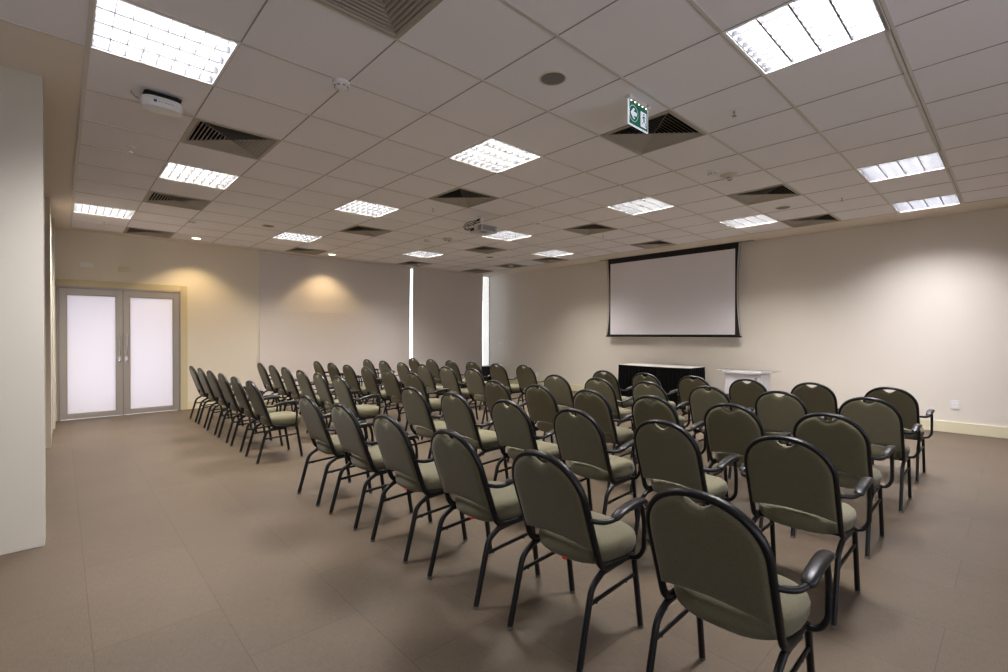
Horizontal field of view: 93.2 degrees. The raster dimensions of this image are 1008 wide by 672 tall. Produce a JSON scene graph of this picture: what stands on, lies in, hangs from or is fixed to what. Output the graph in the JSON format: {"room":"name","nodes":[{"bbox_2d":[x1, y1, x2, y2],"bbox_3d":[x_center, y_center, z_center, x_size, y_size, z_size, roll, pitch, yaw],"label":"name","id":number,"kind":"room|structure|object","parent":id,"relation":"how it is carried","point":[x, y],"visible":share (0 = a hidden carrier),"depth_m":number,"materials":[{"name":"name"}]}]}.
{"room":"assembly chamber","nodes":[
{"label":"assembly chamber","id":0,"kind":"room"},
{"bbox_2d":[0,65,45,554],"bbox_3d":[-4.094,-0.299,2.136,2.930,3.280,0.290,0,0,-43],"label":"wall","id":1,"kind":"structure","parent":0,"point":[22,214],"depth_m":2.96,"materials":[{"name":"white paint"}]},
{"bbox_2d":[44,198,51,447],"bbox_3d":[-5.957,-0.152,5.880,0.542,2.950,1.150,0,0,-43],"label":"trim","id":2,"kind":"structure","parent":0,"point":[47,207],"depth_m":5.63,"materials":[{"name":"beige"}]},
{"bbox_2d":[51,214,52,432],"bbox_3d":[-6.466,-0.170,6.431,0.548,2.980,0.350,0,0,-43],"label":"trim","id":3,"kind":"structure","parent":0,"point":[51,214],"depth_m":6.49,"materials":[{"name":"grey"}]},
{"bbox_2d":[55,228,491,420],"bbox_3d":[-3.969,-0.338,10.223,9.730,3.280,0.200,0,0,-43],"label":"wall","id":4,"kind":"structure","parent":0,"point":[222,283],"depth_m":8.64,"materials":[{"name":"beige paint"}]},
{"bbox_2d":[52,218,55,428],"bbox_3d":[-6.850,-0.172,6.859,0.568,2.980,0.800,0,0,-43],"label":"trim","id":5,"kind":"structure","parent":4,"relation":"attached to","point":[53,224],"depth_m":6.75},
{"bbox_2d":[59,287,122,419],"bbox_3d":[-6.580,0.276,7.617,0.772,2.056,0.107,0,0,-43],"label":"door","id":6,"kind":"structure","parent":4,"relation":"in","point":[90,320],"depth_m":7.62,"materials":[{"name":"white glass"}]},
{"bbox_2d":[55,279,187,420],"bbox_3d":[-6.290,0.213,7.927,1.730,2.200,0.042,0,0,-43],"label":"trim","id":7,"kind":"structure","parent":4,"relation":"attached to","point":[68,282],"depth_m":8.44,"materials":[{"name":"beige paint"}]},
{"bbox_2d":[123,291,178,414],"bbox_3d":[-6.011,0.274,8.146,0.772,2.056,0.107,0,0,-43],"label":"door","id":8,"kind":"structure","parent":4,"relation":"in","point":[150,319],"depth_m":8.14,"materials":[{"name":"white glass"}]},
{"bbox_2d":[410,268,489,371],"bbox_3d":[-2.626,-0.392,11.506,6.005,2.575,0.050,0,0,-43],"label":"window","id":9,"kind":"structure","parent":4,"relation":"in","point":[411,268],"depth_m":13.54,"materials":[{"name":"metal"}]},
{"bbox_2d":[413,267,482,378],"bbox_3d":[-1.408,-0.241,12.428,2.255,2.890,0.039,0,0,-43],"label":"wall panel","id":10,"kind":"object","parent":9,"relation":"attached to","point":[447,305],"visible":0.79,"depth_m":12.37,"materials":[{"name":"beige paint"}]},
{"bbox_2d":[0,0,1007,275],"bbox_3d":[-0.431,-1.852,4.799,12.330,0.400,13.350,0,0,-43],"label":"ceiling","id":11,"kind":"structure","parent":0,"point":[480,38],"depth_m":3.63,"materials":[{"name":"tile"}]},
{"bbox_2d":[73,203,135,219],"bbox_3d":[-5.322,-1.694,6.345,0.625,0.081,0.625,0,0,-43],"label":"light","id":12,"kind":"object","parent":11,"relation":"attached to","point":[78,208],"visible":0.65,"depth_m":6.40,"materials":[{"name":"white plastic"}]},
{"bbox_2d":[123,227,174,237],"bbox_3d":[-5.716,-1.741,7.685,0.625,0.170,0.625,0,0,-43],"label":"ceiling vent","id":13,"kind":"object","parent":11,"relation":"in","point":[129,230],"visible":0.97,"depth_m":7.76,"materials":[{"name":"silver metal"}]},
{"bbox_2d":[131,89,182,116],"bbox_3d":[-2.362,-1.592,3.255,0.282,0.106,0.152,0,0,-45],"label":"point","id":14,"kind":"object","parent":11,"relation":"attached to","point":[150,100],"visible":1,"depth_m":3.23,"materials":[{"name":"white plastic"}]},
{"bbox_2d":[90,0,240,85],"bbox_3d":[-1.916,-1.676,2.684,0.625,0.081,0.625,0,0,-43],"label":"light","id":15,"kind":"object","parent":11,"relation":"attached to","point":[125,29],"visible":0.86,"depth_m":2.72,"materials":[{"name":"white plastic"}]},
{"bbox_2d":[142,191,211,210],"bbox_3d":[-4.013,-1.732,5.855,0.625,0.170,0.625,0,0,-43],"label":"ceiling vent","id":16,"kind":"object","parent":11,"relation":"in","point":[151,197],"visible":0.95,"depth_m":5.91,"materials":[{"name":"silver metal"}]},
{"bbox_2d":[157,162,240,189],"bbox_3d":[-3.161,-1.687,4.940,0.625,0.081,0.625,0,0,-43],"label":"light","id":17,"kind":"object","parent":11,"relation":"attached to","point":[171,171],"visible":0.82,"depth_m":4.98,"materials":[{"name":"white plastic"}]},
{"bbox_2d":[180,118,280,159],"bbox_3d":[-2.310,-1.723,4.025,0.625,0.170,0.625,0,0,-43],"label":"ceiling vent","id":18,"kind":"object","parent":11,"relation":"in","point":[201,133],"visible":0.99,"depth_m":4.08,"materials":[{"name":"silver metal"}]},
{"bbox_2d":[272,232,322,242],"bbox_3d":[-3.491,-1.702,8.048,0.625,0.081,0.625,0,0,-43],"label":"light","id":19,"kind":"object","parent":11,"relation":"attached to","point":[285,235],"visible":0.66,"depth_m":8.10,"materials":[{"name":"white plastic"}]},
{"bbox_2d":[286,247,326,254],"bbox_3d":[-3.885,-1.749,9.388,0.625,0.170,0.625,0,0,-43],"label":"ceiling vent","id":20,"kind":"object","parent":11,"relation":"in","point":[296,249],"visible":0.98,"depth_m":9.46,"materials":[{"name":"silver metal"}]},
{"bbox_2d":[259,250,410,396],"bbox_3d":[-3.523,-0.232,10.460,3.405,2.890,0.039,0,0,-43],"label":"wall panel","id":21,"kind":"object","parent":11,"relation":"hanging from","point":[340,312],"visible":0.79,"depth_m":10.28,"materials":[{"name":"beige paint"}]},
{"bbox_2d":[332,78,349,90],"bbox_3d":[-1.056,-1.622,3.092,0.110,0.044,0.110,0,0,-43],"label":"smoke detector","id":22,"kind":"object","parent":11,"relation":"attached to","point":[341,84],"visible":1,"depth_m":3.06,"materials":[{"name":"white plastic"}]},
{"bbox_2d":[339,225,391,236],"bbox_3d":[-2.182,-1.740,7.558,0.625,0.170,0.625,0,0,-43],"label":"ceiling vent","id":23,"kind":"object","parent":11,"relation":"in","point":[357,229],"visible":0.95,"depth_m":7.61,"materials":[{"name":"silver metal"}]},
{"bbox_2d":[333,200,398,216],"bbox_3d":[-1.788,-1.693,6.218,0.625,0.081,0.625,0,0,-43],"label":"light","id":24,"kind":"object","parent":11,"relation":"attached to","point":[355,206],"visible":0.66,"depth_m":6.26,"materials":[{"name":"white plastic"}]},
{"bbox_2d":[315,0,441,38],"bbox_3d":[-0.607,-1.715,2.195,0.625,0.170,0.625,0,0,-43],"label":"ceiling vent","id":25,"kind":"object","parent":11,"relation":"in","point":[394,18],"visible":1,"depth_m":2.42,"materials":[{"name":"silver metal"}]},
{"bbox_2d":[428,187,498,207],"bbox_3d":[-0.479,-1.732,5.728,0.625,0.170,0.625,0,0,-43],"label":"ceiling vent","id":26,"kind":"object","parent":11,"relation":"in","point":[462,197],"visible":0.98,"depth_m":5.77,"materials":[{"name":"silver metal"}]},
{"bbox_2d":[464,216,496,235],"bbox_3d":[-0.352,-1.538,6.638,0.309,0.246,0.476,0,0,-43],"label":"projector","id":27,"kind":"object","parent":11,"relation":"attached to","point":[481,228],"visible":1,"depth_m":6.52,"materials":[{"name":"white plastic"}]},
{"bbox_2d":[465,246,504,253],"bbox_3d":[-0.352,-1.748,9.261,0.625,0.170,0.625,0,0,-43],"label":"ceiling vent","id":28,"kind":"object","parent":11,"relation":"in","point":[483,249],"visible":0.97,"depth_m":9.27,"materials":[{"name":"silver metal"}]},
{"bbox_2d":[448,138,542,172],"bbox_3d":[-0.085,-1.685,4.387,0.625,0.081,0.625,0,0,-43],"label":"light","id":29,"kind":"object","parent":11,"relation":"attached to","point":[494,155],"visible":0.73,"depth_m":4.43,"materials":[{"name":"white plastic"}]},
{"bbox_2d":[0,0,1007,270],"bbox_3d":[-0.528,-1.646,4.405,11.256,0.008,12.522,0,0,-43],"label":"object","id":30,"kind":"structure","parent":11,"relation":"attached to","point":[893,36],"depth_m":3.77,"materials":[{"name":"grey metal"}]},
{"bbox_2d":[482,230,531,240],"bbox_3d":[0.042,-1.702,7.920,0.625,0.081,0.625,0,0,-43],"label":"light","id":31,"kind":"object","parent":11,"relation":"attached to","point":[505,235],"visible":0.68,"depth_m":7.97,"materials":[{"name":"white plastic"}]},
{"bbox_2d":[539,71,566,85],"bbox_3d":[0.312,-1.640,3.039,0.176,0.007,0.176,0,0,-43],"label":"ceiling speaker","id":32,"kind":"object","parent":11,"relation":"attached to","point":[549,78],"visible":1,"depth_m":3.04,"materials":[{"name":"beige plastic"}]},
{"bbox_2d":[563,223,617,234],"bbox_3d":[1.351,-1.740,7.431,0.625,0.170,0.625,0,0,-43],"label":"ceiling vent","id":33,"kind":"object","parent":11,"relation":"in","point":[593,228],"visible":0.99,"depth_m":7.46,"materials":[{"name":"silver metal"}]},
{"bbox_2d":[625,93,650,133],"bbox_3d":[0.939,-1.548,3.334,0.274,0.195,0.048,0,0,-43],"label":"exit sign","id":34,"kind":"object","parent":11,"relation":"hanging from","point":[638,110],"visible":1,"depth_m":3.32,"materials":[{"name":"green plastic"}]},
{"bbox_2d":[607,197,674,214],"bbox_3d":[1.745,-1.693,6.090,0.625,0.081,0.625,0,0,-43],"label":"light","id":35,"kind":"object","parent":11,"relation":"attached to","point":[648,204],"visible":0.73,"depth_m":6.12,"materials":[{"name":"white plastic"}]},
{"bbox_2d":[600,110,706,154],"bbox_3d":[1.224,-1.723,3.898,0.625,0.170,0.625,0,0,-43],"label":"ceiling vent","id":36,"kind":"object","parent":11,"relation":"in","point":[667,128],"visible":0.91,"depth_m":3.99,"materials":[{"name":"silver metal"}]},
{"bbox_2d":[631,240,676,248],"bbox_3d":[2.724,-1.746,8.708,0.625,0.170,0.625,0,0,-43],"label":"ceiling vent","id":37,"kind":"object","parent":11,"relation":"in","point":[659,243],"visible":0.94,"depth_m":8.73,"materials":[{"name":"silver metal"}]},
{"bbox_2d":[606,242,741,336],"bbox_3d":[3.219,-0.820,9.447,0.036,1.697,2.845,0,0,-43],"label":"projection screen","id":38,"kind":"object","parent":11,"relation":"hanging from","point":[692,292],"visible":1,"depth_m":9.29,"materials":[{"name":"white fabric"}]},
{"bbox_2d":[719,214,778,227],"bbox_3d":[3.543,-1.697,6.910,0.625,0.081,0.625,0,0,-43],"label":"light","id":39,"kind":"object","parent":11,"relation":"attached to","point":[762,218],"visible":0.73,"depth_m":6.94,"materials":[{"name":"white plastic"}]},
{"bbox_2d":[727,184,800,204],"bbox_3d":[3.054,-1.731,5.601,0.625,0.170,0.625,0,0,-43],"label":"ceiling vent","id":40,"kind":"object","parent":11,"relation":"in","point":[781,191],"visible":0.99,"depth_m":5.67,"materials":[{"name":"silver metal"}]},
{"bbox_2d":[722,0,889,74],"bbox_3d":[1.617,-1.676,2.557,0.625,0.081,0.625,0,0,-43],"label":"light","id":41,"kind":"object","parent":11,"relation":"attached to","point":[793,32],"visible":0.86,"depth_m":2.60,"materials":[{"name":"white plastic"}]},
{"bbox_2d":[780,213,840,227],"bbox_3d":[4.426,-1.737,6.878,0.625,0.170,0.625,0,0,-43],"label":"ceiling vent","id":42,"kind":"object","parent":11,"relation":"in","point":[825,218],"visible":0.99,"depth_m":6.94,"materials":[{"name":"silver metal"}]},
{"bbox_2d":[856,151,947,182],"bbox_3d":[3.905,-1.686,4.686,0.625,0.081,0.625,0,0,-43],"label":"light","id":43,"kind":"object","parent":11,"relation":"attached to","point":[931,161],"visible":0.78,"depth_m":4.71,"materials":[{"name":"white plastic"}]},
{"bbox_2d":[890,193,962,212],"bbox_3d":[5.278,-1.692,5.963,0.625,0.081,0.625,0,0,-43],"label":"light","id":44,"kind":"object","parent":11,"relation":"attached to","point":[952,199],"visible":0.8,"depth_m":5.99,"materials":[{"name":"white plastic"}]},
{"bbox_2d":[0,384,1007,671],"bbox_3d":[-0.390,1.387,4.990,12.230,0.120,13.150,0,0,-43],"label":"floor","id":45,"kind":"structure","parent":0,"point":[168,547],"depth_m":2.61,"materials":[{"name":"tile"}]},
{"bbox_2d":[189,366,229,422],"bbox_3d":[-4.664,0.889,7.542,0.520,0.859,0.577,0,0,-43],"label":"banquet chair","id":46,"kind":"object","parent":45,"relation":"on","point":[193,372],"visible":0.44,"depth_m":7.34,"materials":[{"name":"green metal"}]},
{"bbox_2d":[197,368,239,427],"bbox_3d":[-4.258,0.891,7.110,0.519,0.859,0.577,0,0,-43],"label":"banquet chair","id":47,"kind":"object","parent":45,"relation":"on","point":[203,378],"visible":0.48,"depth_m":6.92,"materials":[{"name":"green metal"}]},
{"bbox_2d":[206,370,251,434],"bbox_3d":[-3.827,0.893,6.638,0.519,0.859,0.577,0,0,-44],"label":"banquet chair","id":48,"kind":"object","parent":45,"relation":"on","point":[215,386],"visible":0.56,"depth_m":6.46,"materials":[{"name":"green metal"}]},
{"bbox_2d":[217,373,266,442],"bbox_3d":[-3.398,0.895,6.177,0.519,0.859,0.577,0,0,-43],"label":"banquet chair","id":49,"kind":"object","parent":45,"relation":"on","point":[226,388],"visible":0.55,"depth_m":6.00,"materials":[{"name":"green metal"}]},
{"bbox_2d":[230,376,282,452],"bbox_3d":[-2.970,0.897,5.716,0.519,0.859,0.577,0,0,-43],"label":"banquet chair","id":50,"kind":"object","parent":45,"relation":"on","point":[239,391],"visible":0.59,"depth_m":5.57,"materials":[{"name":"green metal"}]},
{"bbox_2d":[245,380,302,463],"bbox_3d":[-2.528,0.900,5.231,0.519,0.859,0.577,0,0,-43],"label":"banquet chair","id":51,"kind":"object","parent":45,"relation":"on","point":[279,420],"visible":1,"depth_m":5.12,"materials":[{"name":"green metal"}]},
{"bbox_2d":[257,363,292,411],"bbox_3d":[-3.974,0.885,8.266,0.519,0.859,0.577,0,0,-42],"label":"banquet chair","id":52,"kind":"object","parent":45,"relation":"on","point":[266,380],"visible":0.52,"depth_m":8.10,"materials":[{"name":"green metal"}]},
{"bbox_2d":[269,365,300,406],"bbox_3d":[-3.526,0.888,7.758,0.519,0.859,0.577,0,0,-43],"label":"banquet chair","id":53,"kind":"object","parent":45,"relation":"on","point":[276,378],"visible":0.56,"depth_m":7.59,"materials":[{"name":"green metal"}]},
{"bbox_2d":[281,367,319,411],"bbox_3d":[-3.105,0.890,7.285,0.519,0.859,0.577,0,0,-43],"label":"banquet chair","id":54,"kind":"object","parent":45,"relation":"on","point":[289,381],"visible":0.45,"depth_m":7.13,"materials":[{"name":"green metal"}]},
{"bbox_2d":[295,370,337,433],"bbox_3d":[-2.645,0.892,6.753,0.519,0.859,0.577,0,0,-44],"label":"banquet chair","id":55,"kind":"object","parent":45,"relation":"on","point":[305,385],"visible":0.47,"depth_m":6.59,"materials":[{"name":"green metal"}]},
{"bbox_2d":[297,395,372,506],"bbox_3d":[-1.434,0.905,4.029,0.519,0.859,0.577,0,0,-43],"label":"banquet chair","id":56,"kind":"object","parent":45,"relation":"on","point":[313,418],"visible":0.65,"depth_m":3.88,"materials":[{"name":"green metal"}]},
{"bbox_2d":[313,372,357,427],"bbox_3d":[-2.207,0.895,6.256,0.519,0.859,0.577,0,0,-42],"label":"banquet chair","id":57,"kind":"object","parent":45,"relation":"on","point":[323,390],"visible":0.49,"depth_m":6.11,"materials":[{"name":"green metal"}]},
{"bbox_2d":[326,363,361,410],"bbox_3d":[-2.797,0.885,8.355,0.519,0.859,0.577,0,0,-44],"label":"banquet chair","id":58,"kind":"object","parent":45,"relation":"on","point":[333,371],"visible":0.34,"depth_m":8.22,"materials":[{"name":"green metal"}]},
{"bbox_2d":[333,376,380,439],"bbox_3d":[-1.771,0.897,5.762,0.519,0.859,0.577,0,0,-42],"label":"banquet chair","id":59,"kind":"object","parent":45,"relation":"on","point":[343,392],"visible":0.8,"depth_m":5.62,"materials":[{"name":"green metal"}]},
{"bbox_2d":[343,364,377,403],"bbox_3d":[-2.364,0.887,7.865,0.519,0.859,0.577,0,0,-43],"label":"banquet chair","id":60,"kind":"object","parent":45,"relation":"on","point":[351,378],"visible":0.57,"depth_m":7.71,"materials":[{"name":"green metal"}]},
{"bbox_2d":[329,403,412,530],"bbox_3d":[-0.999,0.908,3.573,0.519,0.859,0.577,0,0,-43],"label":"banquet chair","id":61,"kind":"object","parent":45,"relation":"on","point":[348,429],"visible":0.8,"depth_m":3.42,"materials":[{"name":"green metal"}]},
{"bbox_2d":[361,367,400,422],"bbox_3d":[-1.905,0.890,7.337,0.519,0.859,0.577,0,0,-42],"label":"banquet chair","id":62,"kind":"object","parent":45,"relation":"on","point":[369,379],"visible":0.63,"depth_m":7.19,"materials":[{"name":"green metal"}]},
{"bbox_2d":[381,369,408,423],"bbox_3d":[-1.470,0.892,6.851,0.519,0.859,0.577,0,0,-44],"label":"banquet chair","id":63,"kind":"object","parent":45,"relation":"on","point":[392,386],"visible":0.61,"depth_m":6.71,"materials":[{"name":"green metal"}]},
{"bbox_2d":[396,362,429,409],"bbox_3d":[-1.614,0.884,8.475,0.519,0.859,0.577,0,0,-42],"label":"banquet chair","id":64,"kind":"object","parent":45,"relation":"on","point":[402,368],"visible":0.32,"depth_m":8.36,"materials":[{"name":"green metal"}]},
{"bbox_2d":[370,414,467,563],"bbox_3d":[-0.557,0.910,3.103,0.519,0.859,0.577,0,0,-43],"label":"banquet chair","id":65,"kind":"object","parent":45,"relation":"on","point":[413,474],"visible":0.77,"depth_m":2.96,"materials":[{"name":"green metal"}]},
{"bbox_2d":[401,387,453,458],"bbox_3d":[-0.706,0.903,4.635,0.519,0.859,0.577,0,0,-44],"label":"banquet chair","id":66,"kind":"object","parent":45,"relation":"on","point":[416,407],"visible":0.66,"depth_m":4.49,"materials":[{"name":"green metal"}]},
{"bbox_2d":[405,372,449,439],"bbox_3d":[-1.023,0.894,6.340,0.520,0.859,0.577,0,0,-44],"label":"banquet chair","id":67,"kind":"object","parent":45,"relation":"on","point":[415,381],"visible":0.52,"depth_m":6.17,"materials":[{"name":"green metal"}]},
{"bbox_2d":[417,364,447,413],"bbox_3d":[-1.158,0.887,7.948,0.519,0.859,0.577,0,0,-42],"label":"banquet chair","id":68,"kind":"object","parent":45,"relation":"on","point":[424,372],"visible":0.55,"depth_m":7.79,"materials":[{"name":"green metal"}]},
{"bbox_2d":[426,359,442,398],"bbox_3d":[-1.271,0.879,9.539,0.519,0.859,0.577,0,0,-42],"label":"banquet chair","id":69,"kind":"object","parent":45,"relation":"on","point":[432,365],"visible":0.4,"depth_m":9.37,"materials":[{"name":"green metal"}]},
{"bbox_2d":[438,366,477,419],"bbox_3d":[-0.722,0.889,7.475,0.519,0.859,0.577,0,0,-43],"label":"banquet chair","id":70,"kind":"object","parent":45,"relation":"on","point":[449,380],"visible":0.55,"depth_m":7.33,"materials":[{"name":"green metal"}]},
{"bbox_2d":[445,360,476,403],"bbox_3d":[-0.838,0.881,9.113,0.519,0.859,0.577,0,0,-42],"label":"banquet chair","id":71,"kind":"object","parent":45,"relation":"on","point":[452,365],"visible":0.38,"depth_m":8.90,"materials":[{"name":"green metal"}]},
{"bbox_2d":[441,392,508,478],"bbox_3d":[-0.268,0.905,4.211,0.519,0.859,0.577,0,0,-44],"label":"banquet chair","id":72,"kind":"object","parent":45,"relation":"on","point":[458,415],"visible":0.7,"depth_m":4.06,"materials":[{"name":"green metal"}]},
{"bbox_2d":[427,429,540,609],"bbox_3d":[-0.115,0.912,2.639,0.519,0.859,0.577,0,0,-43],"label":"banquet chair","id":73,"kind":"object","parent":45,"relation":"on","point":[460,469],"visible":0.81,"depth_m":2.50,"materials":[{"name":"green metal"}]},
{"bbox_2d":[465,368,504,428],"bbox_3d":[-0.290,0.891,7.026,0.519,0.859,0.577,0,0,-42],"label":"banquet chair","id":74,"kind":"object","parent":45,"relation":"on","point":[474,380],"visible":0.64,"depth_m":6.89,"materials":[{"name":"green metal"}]},
{"bbox_2d":[488,363,524,411],"bbox_3d":[0.043,0.885,8.216,0.519,0.859,0.577,0,0,-43],"label":"banquet chair","id":75,"kind":"object","parent":45,"relation":"on","point":[498,373],"visible":0.59,"depth_m":8.06,"materials":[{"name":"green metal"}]},
{"bbox_2d":[482,380,536,462],"bbox_3d":[0.066,0.899,5.282,0.519,0.859,0.577,0,0,-42],"label":"banquet chair","id":76,"kind":"object","parent":45,"relation":"on","point":[493,393],"visible":0.38,"depth_m":5.14,"materials":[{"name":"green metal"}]},
{"bbox_2d":[491,399,565,480],"bbox_3d":[0.188,0.907,3.760,0.520,0.859,0.577,0,0,-44],"label":"banquet chair","id":77,"kind":"object","parent":45,"relation":"on","point":[513,427],"visible":0.65,"depth_m":3.63,"materials":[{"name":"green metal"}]},
{"bbox_2d":[516,365,544,404],"bbox_3d":[0.487,0.887,7.796,0.519,0.859,0.577,0,0,-44],"label":"banquet chair","id":78,"kind":"object","parent":45,"relation":"on","point":[526,376],"visible":0.56,"depth_m":7.66,"materials":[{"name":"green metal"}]},
{"bbox_2d":[525,384,570,443],"bbox_3d":[0.501,0.902,4.843,0.519,0.859,0.577,0,0,-42],"label":"banquet chair","id":79,"kind":"object","parent":45,"relation":"on","point":[542,406],"visible":0.48,"depth_m":4.72,"materials":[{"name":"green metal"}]},
{"bbox_2d":[542,374,573,440],"bbox_3d":[0.791,0.896,5.975,0.519,0.859,0.577,0,0,-44],"label":"banquet chair","id":80,"kind":"object","parent":45,"relation":"on","point":[560,388],"visible":0.42,"depth_m":5.81,"materials":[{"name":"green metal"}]},
{"bbox_2d":[506,450,647,671],"bbox_3d":[0.325,0.914,2.184,0.519,0.859,0.577,0,0,-43],"label":"banquet chair","id":81,"kind":"object","parent":45,"relation":"on","point":[551,498],"visible":1,"depth_m":2.05,"materials":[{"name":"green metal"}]},
{"bbox_2d":[553,408,639,525],"bbox_3d":[0.634,0.909,3.333,0.519,0.859,0.577,0,0,-43],"label":"banquet chair","id":82,"kind":"object","parent":45,"relation":"on","point":[580,439],"visible":0.88,"depth_m":3.19,"materials":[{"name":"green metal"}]},
{"bbox_2d":[573,389,637,488],"bbox_3d":[0.926,0.904,4.428,0.519,0.859,0.577,0,0,-44],"label":"banquet chair","id":83,"kind":"object","parent":45,"relation":"on","point":[596,405],"visible":0.59,"depth_m":4.26,"materials":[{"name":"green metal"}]},
{"bbox_2d":[584,377,633,448],"bbox_3d":[1.228,0.898,5.573,0.519,0.859,0.577,0,0,-44],"label":"banquet chair","id":84,"kind":"object","parent":45,"relation":"on","point":[603,387],"visible":0.38,"depth_m":5.37,"materials":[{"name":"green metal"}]},
{"bbox_2d":[592,370,634,429],"bbox_3d":[1.519,0.893,6.648,0.519,0.859,0.577,0,0,-44],"label":"banquet chair","id":85,"kind":"object","parent":45,"relation":"on","point":[608,376],"visible":0.31,"depth_m":6.43,"materials":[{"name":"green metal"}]},
{"bbox_2d":[631,373,679,429],"bbox_3d":[1.964,0.895,6.241,0.519,0.859,0.577,0,0,-43],"label":"banquet chair","id":86,"kind":"object","parent":45,"relation":"on","point":[639,377],"visible":0.25,"depth_m":6.08,"materials":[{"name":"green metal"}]},
{"bbox_2d":[630,381,689,458],"bbox_3d":[1.676,0.900,5.157,0.519,0.859,0.577,0,0,-42],"label":"banquet chair","id":87,"kind":"object","parent":45,"relation":"on","point":[639,389],"visible":0.45,"depth_m":5.01,"materials":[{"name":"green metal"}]},
{"bbox_2d":[618,363,704,409],"bbox_3d":[2.978,0.935,9.098,0.640,0.745,1.540,0,0,-43],"label":"table","id":88,"kind":"object","parent":45,"relation":"on","point":[669,376],"visible":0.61,"depth_m":8.78,"materials":[{"name":"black fabric"}]},
{"bbox_2d":[629,395,705,494],"bbox_3d":[1.362,0.906,4.010,0.519,0.859,0.577,0,0,-43],"label":"banquet chair","id":89,"kind":"object","parent":45,"relation":"on","point":[643,409],"visible":0.44,"depth_m":3.85,"materials":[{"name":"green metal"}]},
{"bbox_2d":[631,419,739,552],"bbox_3d":[1.084,0.911,2.914,0.519,0.859,0.577,0,0,-42],"label":"banquet chair","id":90,"kind":"object","parent":45,"relation":"on","point":[671,456],"visible":0.83,"depth_m":2.78,"materials":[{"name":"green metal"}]},
{"bbox_2d":[677,375,728,438],"bbox_3d":[2.413,0.897,5.816,0.519,0.859,0.577,0,0,-42],"label":"banquet chair","id":91,"kind":"object","parent":45,"relation":"on","point":[686,385],"visible":0.42,"depth_m":5.73,"materials":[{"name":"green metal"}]},
{"bbox_2d":[688,386,753,479],"bbox_3d":[2.117,0.902,4.714,0.519,0.859,0.577,0,0,-42],"label":"banquet chair","id":92,"kind":"object","parent":45,"relation":"on","point":[701,400],"visible":0.5,"depth_m":4.61,"materials":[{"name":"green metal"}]},
{"bbox_2d":[646,487,835,671],"bbox_3d":[0.789,0.917,1.675,0.519,0.859,0.577,0,0,-42],"label":"banquet chair","id":93,"kind":"object","parent":45,"relation":"on","point":[719,563],"visible":1,"depth_m":1.54,"materials":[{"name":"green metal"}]},
{"bbox_2d":[701,403,790,529],"bbox_3d":[1.788,0.908,3.578,0.519,0.859,0.577,0,0,-44],"label":"banquet chair","id":94,"kind":"object","parent":45,"relation":"on","point":[727,432],"visible":0.57,"depth_m":3.46,"materials":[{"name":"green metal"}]},
{"bbox_2d":[728,378,766,409],"bbox_3d":[2.858,0.899,5.441,0.519,0.859,0.577,0,0,-43],"label":"banquet chair","id":95,"kind":"object","parent":45,"relation":"on","point":[741,393],"visible":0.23,"depth_m":5.31,"materials":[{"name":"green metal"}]},
{"bbox_2d":[717,368,781,392],"bbox_3d":[4.035,0.938,7.865,0.490,0.751,0.855,0,0,-43],"label":"lectern","id":96,"kind":"object","parent":45,"relation":"on","point":[731,374],"visible":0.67,"depth_m":7.76,"materials":[{"name":"white laminate"}]},
{"bbox_2d":[722,368,781,372],"bbox_3d":[4.035,0.569,7.864,0.450,0.008,0.855,0,0,-43],"label":"glass shelf","id":97,"kind":"object","parent":96,"relation":"attached to","point":[727,370],"depth_m":7.81,"materials":[{"name":"glass"}]},
{"bbox_2d":[752,390,827,444],"bbox_3d":[2.562,0.904,4.319,0.519,0.859,0.577,0,0,-44],"label":"banquet chair","id":98,"kind":"object","parent":45,"relation":"on","point":[777,415],"visible":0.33,"depth_m":4.18,"materials":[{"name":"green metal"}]},
{"bbox_2d":[739,435,874,628],"bbox_3d":[1.544,0.913,2.484,0.519,0.859,0.577,0,0,-42],"label":"banquet chair","id":99,"kind":"object","parent":45,"relation":"on","point":[797,486],"visible":0.97,"depth_m":2.35,"materials":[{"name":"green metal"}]},
{"bbox_2d":[791,382,838,420],"bbox_3d":[3.315,0.901,5.040,0.520,0.859,0.577,0,0,-44],"label":"banquet chair","id":100,"kind":"object","parent":45,"relation":"on","point":[820,398],"visible":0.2,"depth_m":4.86,"materials":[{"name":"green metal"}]},
{"bbox_2d":[787,412,895,558],"bbox_3d":[2.209,0.910,3.159,0.519,0.859,0.577,0,0,-43],"label":"banquet chair","id":101,"kind":"object","parent":45,"relation":"on","point":[844,441],"visible":0.62,"depth_m":3.00,"materials":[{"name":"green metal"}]},
{"bbox_2d":[831,397,921,512],"bbox_3d":[3.022,0.906,3.896,0.519,0.859,0.577,0,0,-43],"label":"banquet chair","id":102,"kind":"object","parent":45,"relation":"on","point":[882,422],"visible":0.64,"depth_m":3.73,"materials":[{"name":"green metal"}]},
{"bbox_2d":[863,387,934,482],"bbox_3d":[3.775,0.903,4.621,0.519,0.859,0.577,0,0,-42],"label":"banquet chair","id":103,"kind":"object","parent":45,"relation":"on","point":[903,401],"visible":0.49,"depth_m":4.43,"materials":[{"name":"fabric"}]},
{"bbox_2d":[483,207,1007,426],"bbox_3d":[3.941,-0.332,9.011,0.200,3.280,13.150,0,0,-43],"label":"wall","id":104,"kind":"structure","parent":0,"point":[918,307],"depth_m":7.42,"materials":[{"name":"white paint"}]},
{"bbox_2d":[509,378,1007,438],"bbox_3d":[3.997,1.235,8.798,0.018,0.148,12.750,0,0,-43],"label":"baseboard","id":105,"kind":"structure","parent":104,"relation":"attached to","point":[944,426],"depth_m":6.45,"materials":[{"name":"beige paint"}]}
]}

